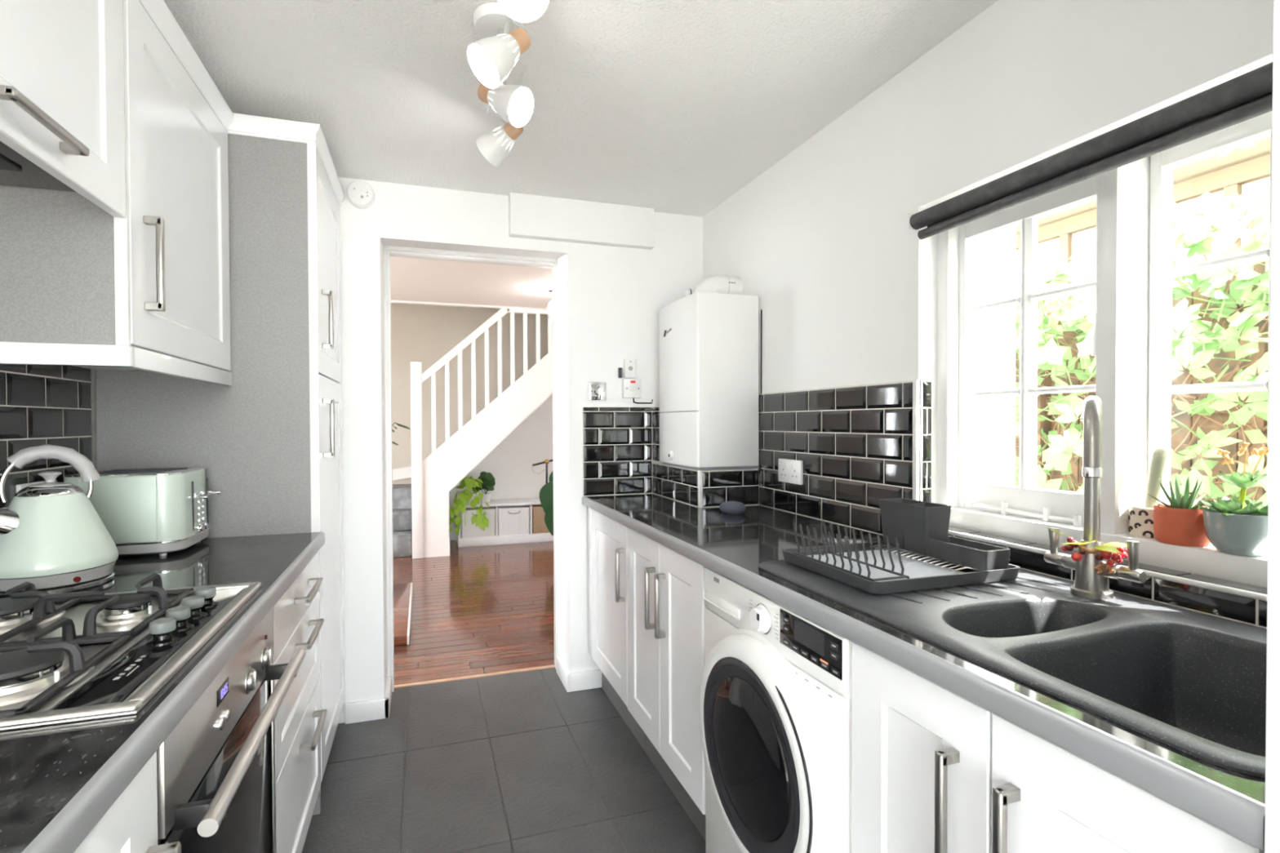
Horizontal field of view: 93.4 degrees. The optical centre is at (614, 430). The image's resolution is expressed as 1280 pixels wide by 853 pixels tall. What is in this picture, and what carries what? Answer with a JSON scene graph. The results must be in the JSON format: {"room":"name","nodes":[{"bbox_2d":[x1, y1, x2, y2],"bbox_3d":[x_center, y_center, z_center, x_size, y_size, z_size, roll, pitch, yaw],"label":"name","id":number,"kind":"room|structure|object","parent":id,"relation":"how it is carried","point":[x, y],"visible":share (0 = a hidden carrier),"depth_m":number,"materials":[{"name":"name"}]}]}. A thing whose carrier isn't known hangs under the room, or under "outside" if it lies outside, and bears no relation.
{"room":"kitchen","nodes":[
{"label":"kitchen","id":0,"kind":"room"},
{"bbox_2d":[0,364,97,509],"bbox_3d":[-1.114,0.117,0.336,0.130,2.253,4.714,0,1,-18],"label":"wall","id":1,"kind":"structure","parent":0,"point":[40,405],"depth_m":1.50,"materials":[{"name":"black tile"}]},
{"bbox_2d":[15,479,57,493],"bbox_3d":[-1.397,0.168,1.461,0.014,0.086,0.146,0,1,-18],"label":"wall socket","id":2,"kind":"object","parent":1,"relation":"attached to","point":[20,486],"visible":0.12,"depth_m":1.41,"materials":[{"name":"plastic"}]},
{"bbox_2d":[0,0,125,217],"bbox_3d":[-1.018,-0.674,0.853,0.379,0.526,0.590,0,1,-18],"label":"upper cabinet","id":3,"kind":"object","parent":1,"relation":"attached to","point":[62,128],"visible":1,"depth_m":1.00,"materials":[{"name":"white wood"}]},
{"bbox_2d":[0,141,75,191],"bbox_3d":[-1.050,-0.457,0.851,0.315,0.011,0.570,0,1,-18],"label":"hood","id":4,"kind":"object","parent":3,"relation":"attached to","point":[15,170],"depth_m":1.07,"materials":[{"name":"grey metal"}]},
{"bbox_2d":[0,0,234,386],"bbox_3d":[-1.208,-0.537,1.456,0.375,0.816,0.676,0,1,-18],"label":"upper cabinet","id":5,"kind":"object","parent":1,"relation":"attached to","point":[82,285],"visible":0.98,"depth_m":1.26,"materials":[{"name":"white wood"}]},
{"bbox_2d":[391,422,410,445],"bbox_3d":[-1.755,0.545,4.232,0.534,1.198,0.446,-1,1,-42],"label":"fern","id":6,"kind":"object","parent":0,"point":[398,424],"visible":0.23,"depth_m":4.21,"materials":[{"name":"green plant"}]},
{"bbox_2d":[448,491,449,538],"bbox_3d":[-1.669,0.870,6.022,0.004,0.600,0.733,0,1,-18],"label":"wall","id":7,"kind":"structure","parent":0,"point":[449,491],"depth_m":5.67,"materials":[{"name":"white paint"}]},
{"bbox_2d":[390,256,551,308],"bbox_3d":[-1.302,-1.209,4.210,4.500,0.098,2.840,0,1,-18],"label":"ceiling","id":8,"kind":"structure","parent":0,"point":[412,279],"depth_m":4.79,"materials":[{"name":"beige paint"}]},
{"bbox_2d":[391,300,546,310],"bbox_3d":[-1.733,-1.179,5.563,4.500,0.040,0.060,0,1,-18],"label":"trim","id":9,"kind":"structure","parent":8,"relation":"attached to","point":[392,301],"depth_m":5.63,"materials":[{"name":"white paint"}]},
{"bbox_2d":[546,287,552,323],"bbox_3d":[-0.490,-1.031,5.027,0.150,0.286,0.150,0,1,-18],"label":"hall ceiling light","id":10,"kind":"object","parent":8,"relation":"hanging from","point":[549,290],"visible":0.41,"depth_m":4.98,"materials":[{"name":"silver metal"}]},
{"bbox_2d":[391,302,552,484],"bbox_3d":[-2.055,-1.011,6.575,4.500,4.450,0.100,0,1,-18],"label":"wall","id":11,"kind":"structure","parent":0,"point":[423,334],"depth_m":6.58,"materials":[{"name":"beige paint"}]},
{"bbox_2d":[449,395,553,540],"bbox_3d":[-0.831,-0.085,6.683,2.018,2.485,0.040,0,1,-18],"label":"wall","id":12,"kind":"structure","parent":0,"point":[510,464],"depth_m":6.61,"materials":[{"name":"white paint"}]},
{"bbox_2d":[449,392,552,491],"bbox_3d":[-0.722,-0.384,6.325,2.022,1.920,0.763,0,1,-18],"label":"trim","id":13,"kind":"structure","parent":12,"relation":"attached to","point":[551,394],"depth_m":5.84,"materials":[{"name":"white paint"}]},
{"bbox_2d":[302,539,706,852],"bbox_3d":[-0.702,1.245,2.397,4.500,0.060,8.734,0,1,-18],"label":"floor","id":14,"kind":"structure","parent":0,"point":[519,762],"depth_m":2.29,"materials":[{"name":"grey tile"}]},
{"bbox_2d":[73,751,181,852],"bbox_3d":[-0.731,0.812,0.384,0.610,0.860,0.598,0,1,-18],"label":"base cabinet","id":15,"kind":"object","parent":14,"relation":"on","point":[130,825],"visible":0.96,"depth_m":0.68,"materials":[{"name":"white wood"}]},
{"bbox_2d":[95,112,345,815],"bbox_3d":[-1.288,0.130,2.112,0.610,2.182,0.618,0,1,-18],"label":"tall cabinet","id":16,"kind":"object","parent":14,"relation":"on","point":[271,439],"visible":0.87,"depth_m":1.86,"materials":[{"name":"white wood"}]},
{"bbox_2d":[156,606,305,852],"bbox_3d":[-0.894,0.755,0.952,0.644,0.760,0.616,0,1,-18],"label":"oven","id":17,"kind":"object","parent":14,"relation":"on","point":[216,768],"visible":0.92,"depth_m":0.98,"materials":[{"name":"silver metal"}]},
{"bbox_2d":[273,551,327,852],"bbox_3d":[-1.097,0.798,1.538,0.614,0.860,0.612,0,1,-18],"label":"base cabinet","id":18,"kind":"object","parent":14,"relation":"on","point":[300,720],"visible":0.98,"depth_m":1.59,"materials":[{"name":"white wood"}]},
{"bbox_2d":[0,532,324,852],"bbox_3d":[-0.844,0.357,0.678,0.608,0.038,2.398,0,1,-18],"label":"countertop","id":19,"kind":"structure","parent":18,"relation":"on","point":[58,781],"depth_m":0.68,"materials":[{"name":"grey stone"}]},
{"bbox_2d":[0,571,114,598],"bbox_3d":[-1.202,0.325,1.287,0.206,0.014,0.206,0,1,-18],"label":"stand","id":20,"kind":"object","parent":19,"relation":"on","point":[102,580],"visible":0.33,"depth_m":1.24,"materials":[{"name":"silver metal"}]},
{"bbox_2d":[0,444,118,591],"bbox_3d":[-1.202,0.173,1.285,0.221,0.288,0.221,0,1,-18],"label":"kettle","id":21,"kind":"object","parent":20,"relation":"on","point":[52,535],"visible":0.99,"depth_m":1.24,"materials":[{"name":"green metal"}]},
{"bbox_2d":[0,573,262,731],"bbox_3d":[-0.899,0.308,0.916,0.510,0.053,0.588,0,1,-18],"label":"gas hob","id":22,"kind":"object","parent":19,"relation":"in","point":[77,656],"visible":1,"depth_m":0.91,"materials":[{"name":"silver metal"}]},
{"bbox_2d":[112,654,146,679],"bbox_3d":[-0.670,0.329,0.839,0.013,0.001,0.088,0,1,-18],"label":"print","id":23,"kind":"object","parent":22,"relation":"on","point":[135,665],"depth_m":0.83,"materials":[{"name":"grey paint"}]},
{"bbox_2d":[63,466,223,555],"bbox_3d":[-1.280,0.219,1.652,0.309,0.217,0.258,0,1,-18],"label":"toaster","id":24,"kind":"object","parent":19,"relation":"on","point":[162,511],"visible":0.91,"depth_m":1.55,"materials":[{"name":"green metal"}]},
{"bbox_2d":[393,582,412,645],"bbox_3d":[-1.773,1.175,3.810,0.920,0.051,1.190,0,1,-18],"label":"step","id":25,"kind":"structure","parent":14,"relation":"on","point":[402,593],"depth_m":3.80,"materials":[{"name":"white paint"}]},
{"bbox_2d":[392,307,552,559],"bbox_3d":[-1.352,-0.194,6.205,3.600,2.720,1.048,0,1,-18],"label":"staircase","id":26,"kind":"structure","parent":14,"relation":"on","point":[420,508],"depth_m":5.67,"materials":[{"name":"white paint"}]},
{"bbox_2d":[394,664,555,688],"bbox_3d":[-0.672,1.207,2.960,0.820,0.008,0.024,0,1,-18],"label":"trim","id":27,"kind":"structure","parent":14,"relation":"on","point":[553,665],"depth_m":2.95,"materials":[{"name":"brown wood"}]},
{"bbox_2d":[456,497,553,547],"bbox_3d":[-1.083,0.955,6.361,1.140,0.416,0.385,0,1,-18],"label":"storage bench","id":28,"kind":"object","parent":14,"relation":"on","point":[531,537],"visible":0.41,"depth_m":6.18,"materials":[{"name":"white paint"}]},
{"bbox_2d":[449,475,488,535],"bbox_3d":[-1.497,0.750,6.101,0.413,0.573,0.375,0,1,-18],"label":"trailing plant","id":29,"kind":"object","parent":28,"relation":"on","point":[467,497],"visible":0.97,"depth_m":6.00,"materials":[{"name":"green plant"}]},
{"bbox_2d":[460,506,495,537],"bbox_3d":[-1.424,0.937,6.230,0.350,0.279,0.371,0,1,-18],"label":"basket","id":30,"kind":"object","parent":28,"relation":"on","point":[468,531],"visible":0.56,"depth_m":6.08,"materials":[{"name":"white fabric"}]},
{"bbox_2d":[472,471,495,502],"bbox_3d":[-1.367,0.589,6.307,0.221,0.319,0.191,-1,1,-34],"label":"leaf plant","id":31,"kind":"object","parent":28,"relation":"on","point":[487,478],"visible":0.93,"depth_m":6.27,"materials":[{"name":"green plant"}]},
{"bbox_2d":[497,505,529,535],"bbox_3d":[-1.083,0.934,6.339,0.337,0.279,0.371,0,1,-18],"label":"basket","id":32,"kind":"object","parent":28,"relation":"on","point":[512,520],"visible":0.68,"depth_m":6.20,"materials":[{"name":"white fabric"}]},
{"bbox_2d":[532,504,550,533],"bbox_3d":[-0.742,0.932,6.448,0.349,0.279,0.371,0,1,-18],"label":"basket","id":33,"kind":"object","parent":28,"relation":"on","point":[539,526],"visible":0.27,"depth_m":6.27,"materials":[{"name":"beige wicker"}]},
{"bbox_2d":[532,459,553,483],"bbox_3d":[-0.748,0.527,6.418,0.124,0.434,0.292,0,1,30],"label":"desk lamp","id":34,"kind":"object","parent":28,"relation":"on","point":[546,462],"visible":0.71,"depth_m":6.42,"materials":[{"name":"black metal"}]},
{"bbox_2d":[539,471,553,535],"bbox_3d":[-0.400,0.722,5.466,0.553,0.900,0.396,0,1,-3],"label":"leaf plant","id":35,"kind":"object","parent":14,"relation":"on","point":[546,492],"visible":0.07,"depth_m":5.38,"materials":[{"name":"green plant"}]},
{"bbox_2d":[586,506,645,751],"bbox_3d":[0.196,0.778,2.599,0.569,0.860,0.578,0,1,-18],"label":"base cabinet","id":36,"kind":"object","parent":14,"relation":"on","point":[607,611],"visible":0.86,"depth_m":2.49,"materials":[{"name":"white wood"}]},
{"bbox_2d":[582,493,1266,851],"bbox_3d":[0.505,0.337,1.760,0.623,0.038,2.382,0,1,-18],"label":"countertop","id":37,"kind":"structure","parent":36,"relation":"on","point":[733,546],"depth_m":0.88,"materials":[{"name":"grey stone"}]},
{"bbox_2d":[652,462,758,507],"bbox_3d":[0.385,0.231,2.692,0.272,0.150,0.524,0,1,-18],"label":"wall","id":38,"kind":"structure","parent":37,"relation":"on","point":[697,488],"depth_m":2.46,"materials":[{"name":"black tile"}]},
{"bbox_2d":[719,501,745,513],"bbox_3d":[0.445,0.290,2.282,0.098,0.042,0.098,0,1,-18],"label":"speaker","id":39,"kind":"object","parent":37,"relation":"on","point":[728,507],"visible":1,"depth_m":2.25},
{"bbox_2d":[758,559,1266,777],"bbox_3d":[0.725,0.413,1.089,0.543,0.196,0.930,0,1,-18],"label":"sink","id":40,"kind":"object","parent":37,"relation":"in","point":[1192,683],"visible":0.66,"depth_m":0.98,"materials":[{"name":"grey stone"}]},
{"bbox_2d":[782,497,1020,594],"bbox_3d":[0.627,0.248,1.364,0.384,0.136,0.329,0,1,-18],"label":"dish rack","id":41,"kind":"object","parent":40,"relation":"on","point":[916,552],"visible":1,"depth_m":1.34,"materials":[{"name":"grey plastic"}]},
{"bbox_2d":[782,541,1020,594],"bbox_3d":[0.628,0.300,1.363,0.384,0.024,0.325,0,1,-18],"label":"tray","id":42,"kind":"object","parent":41,"relation":"attached to","point":[924,567],"depth_m":1.30,"materials":[{"name":"grey plastic"}]},
{"bbox_2d":[1043,395,1146,599],"bbox_3d":[0.908,0.127,1.129,0.120,0.383,0.222,0,1,19],"label":"tap","id":43,"kind":"object","parent":37,"relation":"on","point":[1089,584],"visible":0.92,"depth_m":1.14,"materials":[{"name":"silver metal"}]},
{"bbox_2d":[1046,528,1128,574],"bbox_3d":[0.903,0.233,1.145,0.110,0.075,0.108,0,1,4],"label":"wreath","id":44,"kind":"object","parent":43,"relation":"attached to","point":[1120,553],"visible":0.96,"depth_m":1.12,"materials":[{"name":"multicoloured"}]},
{"bbox_2d":[626,527,706,841],"bbox_3d":[0.396,0.785,2.014,0.594,0.860,0.654,0,1,-18],"label":"base cabinet","id":45,"kind":"object","parent":14,"relation":"on","point":[666,608],"visible":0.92,"depth_m":1.88,"materials":[{"name":"white wood"}]},
{"bbox_2d":[699,567,852,852],"bbox_3d":[0.570,0.793,1.425,0.620,0.858,0.563,0,1,-18],"label":"washing machine","id":46,"kind":"object","parent":14,"relation":"on","point":[775,697],"visible":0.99,"depth_m":1.24,"materials":[{"name":"white plastic"}]},
{"bbox_2d":[851,641,1264,852],"bbox_3d":[0.763,0.801,0.897,0.614,0.855,0.546,0,1,-18],"label":"base cabinet","id":47,"kind":"object","parent":14,"relation":"on","point":[934,770],"visible":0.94,"depth_m":0.84,"materials":[{"name":"white wood"}]},
{"bbox_2d":[337,177,702,723],"bbox_3d":[-0.581,0.032,2.809,2.650,2.353,0.296,0,1,-18],"label":"wall","id":48,"kind":"structure","parent":0,"point":[611,299],"depth_m":2.79,"materials":[{"name":"white paint"}]},
{"bbox_2d":[346,180,375,208],"bbox_3d":[-1.047,-0.972,2.483,0.112,0.112,0.038,0,1,-18],"label":"fire alarm","id":49,"kind":"object","parent":48,"relation":"attached to","point":[360,194],"visible":1,"depth_m":2.47,"materials":[{"name":"white plastic"}]},
{"bbox_2d":[344,676,391,724],"bbox_3d":[-1.070,1.171,2.629,0.172,0.083,0.238,0,1,-18],"label":"baseboard","id":50,"kind":"structure","parent":48,"relation":"attached to","point":[375,708],"depth_m":2.52,"materials":[{"name":"white paint"}]},
{"bbox_2d":[383,244,559,692],"bbox_3d":[-0.673,0.177,2.911,0.811,2.060,0.072,0,1,-18],"label":"trim","id":51,"kind":"structure","parent":48,"relation":"attached to","point":[388,251],"depth_m":2.82,"materials":[{"name":"white paint"}]},
{"bbox_2d":[555,655,601,692],"bbox_3d":[-0.173,1.164,2.915,0.176,0.083,0.238,0,1,-18],"label":"baseboard","id":52,"kind":"structure","parent":48,"relation":"attached to","point":[589,679],"depth_m":2.81,"materials":[{"name":"white paint"}]},
{"bbox_2d":[508,192,654,249],"bbox_3d":[-0.144,-0.954,2.768,0.679,0.183,0.045,0,1,-18],"label":"trim","id":53,"kind":"structure","parent":48,"relation":"attached to","point":[530,216],"depth_m":2.74,"materials":[{"name":"white paint"}]},
{"bbox_2d":[588,382,606,399],"bbox_3d":[-0.080,-0.182,2.809,0.084,0.084,0.023,0,1,-18],"label":"switch","id":54,"kind":"object","parent":48,"relation":"attached to","point":[597,390],"visible":1,"depth_m":2.81,"materials":[{"name":"silver metal"}]},
{"bbox_2d":[617,367,622,377],"bbox_3d":[0.025,-0.271,2.845,0.016,0.048,0.018,0,1,-18],"label":"switch","id":55,"kind":"object","parent":48,"relation":"attached to","point":[620,369],"depth_m":2.84,"materials":[{"name":"black plastic"}]},
{"bbox_2d":[623,358,635,377],"bbox_3d":[0.070,-0.293,2.857,0.060,0.093,0.022,0,1,-18],"label":"switch","id":56,"kind":"object","parent":48,"relation":"attached to","point":[629,364],"visible":1,"depth_m":2.85,"materials":[{"name":"white plastic"}]},
{"bbox_2d":[622,378,653,404],"bbox_3d":[0.111,-0.184,2.867,0.154,0.117,0.029,0,1,-18],"label":"switch","id":57,"kind":"object","parent":48,"relation":"attached to","point":[631,388],"visible":1,"depth_m":2.85,"materials":[{"name":"white plastic"}]},
{"bbox_2d":[652,406,662,464],"bbox_3d":[0.321,0.022,2.884,0.269,0.268,0.114,0,1,-18],"label":"wall","id":58,"kind":"structure","parent":48,"relation":"attached to","point":[655,410],"depth_m":2.85,"materials":[{"name":"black tile"}]},
{"bbox_2d":[163,0,997,217],"bbox_3d":[-0.020,-1.067,0.610,2.550,0.100,4.800,0,1,-18],"label":"ceiling","id":59,"kind":"structure","parent":0,"point":[677,107],"depth_m":1.78,"materials":[{"name":"white paint"}]},
{"bbox_2d":[466,0,549,167],"bbox_3d":[-0.276,-0.902,1.490,0.170,0.253,0.884,0,1,-12],"label":"ceiling light","id":60,"kind":"object","parent":59,"relation":"attached to","point":[491,58],"visible":1,"depth_m":1.46,"materials":[{"name":"white plastic"}]},
{"bbox_2d":[702,0,1273,628],"bbox_3d":[0.888,0.112,2.013,0.285,2.303,2.696,0,1,-18],"label":"wall","id":61,"kind":"structure","parent":0,"point":[846,292],"depth_m":1.72,"materials":[{"name":"white paint"}]},
{"bbox_2d":[658,292,758,470],"bbox_3d":[0.385,-0.197,2.620,0.300,0.707,0.409,0,1,-18],"label":"boiler","id":62,"kind":"object","parent":61,"relation":"attached to","point":[708,342],"visible":1,"depth_m":2.44,"materials":[{"name":"white plastic"}]},
{"bbox_2d":[684,275,742,296],"bbox_3d":[0.431,-0.614,2.627,0.222,0.126,0.122,0,1,-18],"label":"flue","id":63,"kind":"object","parent":62,"relation":"on","point":[726,284],"visible":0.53,"depth_m":2.59,"materials":[{"name":"white plastic"}]},
{"bbox_2d":[759,309,762,473],"bbox_3d":[0.595,-0.157,2.466,0.013,0.670,0.006,0,1,16],"label":"cable","id":64,"kind":"object","parent":61,"relation":"attached to","point":[761,309],"visible":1,"depth_m":2.46,"materials":[{"name":"grey plastic"}]},
{"bbox_2d":[777,458,803,484],"bbox_3d":[0.655,0.154,2.258,0.014,0.088,0.146,0,1,-18],"label":"wall socket","id":65,"kind":"object","parent":61,"relation":"attached to","point":[790,471],"visible":1,"depth_m":2.25,"materials":[{"name":"white plastic"}]},
{"bbox_2d":[974,226,1016,485],"bbox_3d":[1.067,-0.178,1.735,0.150,0.891,0.060,0,1,-18],"label":"window pane","id":66,"kind":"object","parent":61,"relation":"attached to","point":[995,253],"depth_m":1.71,"materials":[{"name":"clear glass"}]},
{"bbox_2d":[958,175,1097,526],"bbox_3d":[1.024,-0.188,1.502,0.068,0.810,0.389,0,1,-18],"label":"window","id":67,"kind":"structure","parent":61,"relation":"in","point":[1025,500],"depth_m":1.51,"materials":[{"name":"white paint"}]},
{"bbox_2d":[936,155,1150,534],"bbox_3d":[1.133,-0.172,1.246,0.140,0.891,1.018,0,1,-18],"label":"window frame","id":68,"kind":"structure","parent":61,"relation":"attached to","point":[1123,193],"depth_m":1.29,"materials":[{"name":"white paint"}]},
{"bbox_2d":[908,62,1272,239],"bbox_3d":[0.982,-0.555,1.191,0.046,0.078,1.004,0,1,-18],"label":"roller blind","id":69,"kind":"object","parent":61,"relation":"attached to","point":[1248,95],"visible":1,"depth_m":1.17,"materials":[{"name":"grey fabric"}]},
{"bbox_2d":[949,506,1267,587],"bbox_3d":[1.174,0.244,1.261,0.240,0.050,1.022,0,1,-18],"label":"trim","id":70,"kind":"structure","parent":61,"relation":"attached to","point":[1207,561],"depth_m":1.21,"materials":[{"name":"white paint"}]},
{"bbox_2d":[1128,448,1168,538],"bbox_3d":[1.112,0.127,1.251,0.070,0.185,0.070,0,1,-18],"label":"potted cactus","id":71,"kind":"object","parent":70,"relation":"on","point":[1140,517],"visible":0.73,"depth_m":1.24,"materials":[{"name":"beige ceramic"}]},
{"bbox_2d":[1128,504,1155,538],"bbox_3d":[1.112,0.189,1.252,0.070,0.062,0.070,0,1,-18],"label":"pot","id":72,"kind":"object","parent":71,"relation":"on","point":[1140,517],"depth_m":1.24,"materials":[{"name":"beige ceramic"}]},
{"bbox_2d":[1147,476,1215,546],"bbox_3d":[1.109,0.155,1.176,0.098,0.132,0.103,0,1,-18],"label":"aloe","id":73,"kind":"object","parent":70,"relation":"on","point":[1180,522],"visible":0.94,"depth_m":1.16,"materials":[{"name":"ceramic"}]},
{"bbox_2d":[1198,442,1268,556],"bbox_3d":[1.128,0.122,1.080,0.110,0.200,0.118,-1,1,-44],"label":"potted succulent","id":74,"kind":"object","parent":70,"relation":"on","point":[1234,526],"visible":0.94,"depth_m":1.07,"materials":[{"name":"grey ceramic"}]},
{"bbox_2d":[1222,454,1230,460],"bbox_3d":[1.130,0.050,1.114,0.008,0.010,0.010,0,1,-18],"label":"flower","id":75,"kind":"object","parent":74,"relation":"on","point":[1226,457],"depth_m":1.11,"materials":[{"name":"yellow plant"}]},
{"bbox_2d":[1223,450,1230,455],"bbox_3d":[1.133,0.043,1.117,0.008,0.010,0.009,0,1,-18],"label":"flower","id":76,"kind":"object","parent":74,"relation":"on","point":[1225,452],"depth_m":1.12,"materials":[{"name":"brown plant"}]},
{"bbox_2d":[1201,507,1267,556],"bbox_3d":[1.127,0.184,1.086,0.100,0.076,0.100,0,1,-18],"label":"pot","id":77,"kind":"object","parent":74,"relation":"attached to","point":[1241,531],"depth_m":1.06,"materials":[{"name":"grey ceramic"}]},
{"bbox_2d":[1239,448,1245,453],"bbox_3d":[1.143,0.039,1.098,0.008,0.010,0.008,0,1,-18],"label":"flower","id":78,"kind":"object","parent":74,"relation":"on","point":[1242,451],"depth_m":1.10,"materials":[{"name":"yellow plant"}]},
{"bbox_2d":[1243,442,1249,448],"bbox_3d":[1.138,0.027,1.087,0.008,0.010,0.008,0,1,-18],"label":"flower","id":79,"kind":"object","parent":74,"relation":"on","point":[1246,444],"depth_m":1.09,"materials":[{"name":"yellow plant"}]},
{"bbox_2d":[1252,449,1258,455],"bbox_3d":[1.148,0.040,1.080,0.008,0.010,0.009,0,1,-18],"label":"flower","id":80,"kind":"object","parent":74,"relation":"on","point":[1255,452],"depth_m":1.08,"materials":[{"name":"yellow plant"}]},
{"bbox_2d":[1147,111,1272,503],"bbox_3d":[1.227,-0.183,1.102,0.038,0.810,0.417,0,1,-18],"label":"window","id":81,"kind":"structure","parent":61,"relation":"in","point":[1162,164],"depth_m":1.27,"materials":[{"name":"white paint"}]},
{"bbox_2d":[1153,503,1210,546],"bbox_3d":[1.108,0.185,1.178,0.084,0.072,0.084,0,1,-18],"label":"pot","id":82,"kind":"object","parent":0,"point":[1175,524],"depth_m":1.15,"materials":[{"name":"ceramic"}]},
{"bbox_2d":[1264,0,1279,852],"bbox_3d":[1.305,0.141,-0.303,0.900,2.303,2.026,0,1,-18],"label":"wall","id":83,"kind":"structure","parent":0,"point":[1272,828],"depth_m":0.52,"materials":[{"name":"white paint"}]},
{"label":"outside","id":84,"kind":"structure","parent":0,"visible":0},
{"bbox_3d":[-0.450,1.426,1.448,18.000,0.100,21.000,0,1,-18],"label":"ground","id":85,"kind":"structure","parent":84,"visible":0},
{"bbox_2d":[1014,261,1269,506],"bbox_3d":[2.533,0.357,2.004,0.090,2.000,3.469,0,1,-18],"label":"fence","id":86,"kind":"object","parent":85,"relation":"on","point":[1215,364],"visible":0.02,"depth_m":2.48,"materials":[{"name":"beige wood"}]},
{"bbox_2d":[1014,142,1270,504],"bbox_3d":[2.273,0.059,2.012,0.554,2.170,3.647,0,1,-18],"label":"creeper","id":87,"kind":"object","parent":86,"relation":"attached to","point":[1193,224],"visible":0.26,"depth_m":2.29,"materials":[{"name":"green plant"}]},
{"bbox_2d":[1015,136,1270,306],"bbox_3d":[4.537,-0.945,4.062,3.870,4.530,10.400,0,1,-18],"label":"house","id":88,"kind":"structure","parent":85,"relation":"on","point":[1241,171],"depth_m":3.45,"materials":[{"name":"beige"}]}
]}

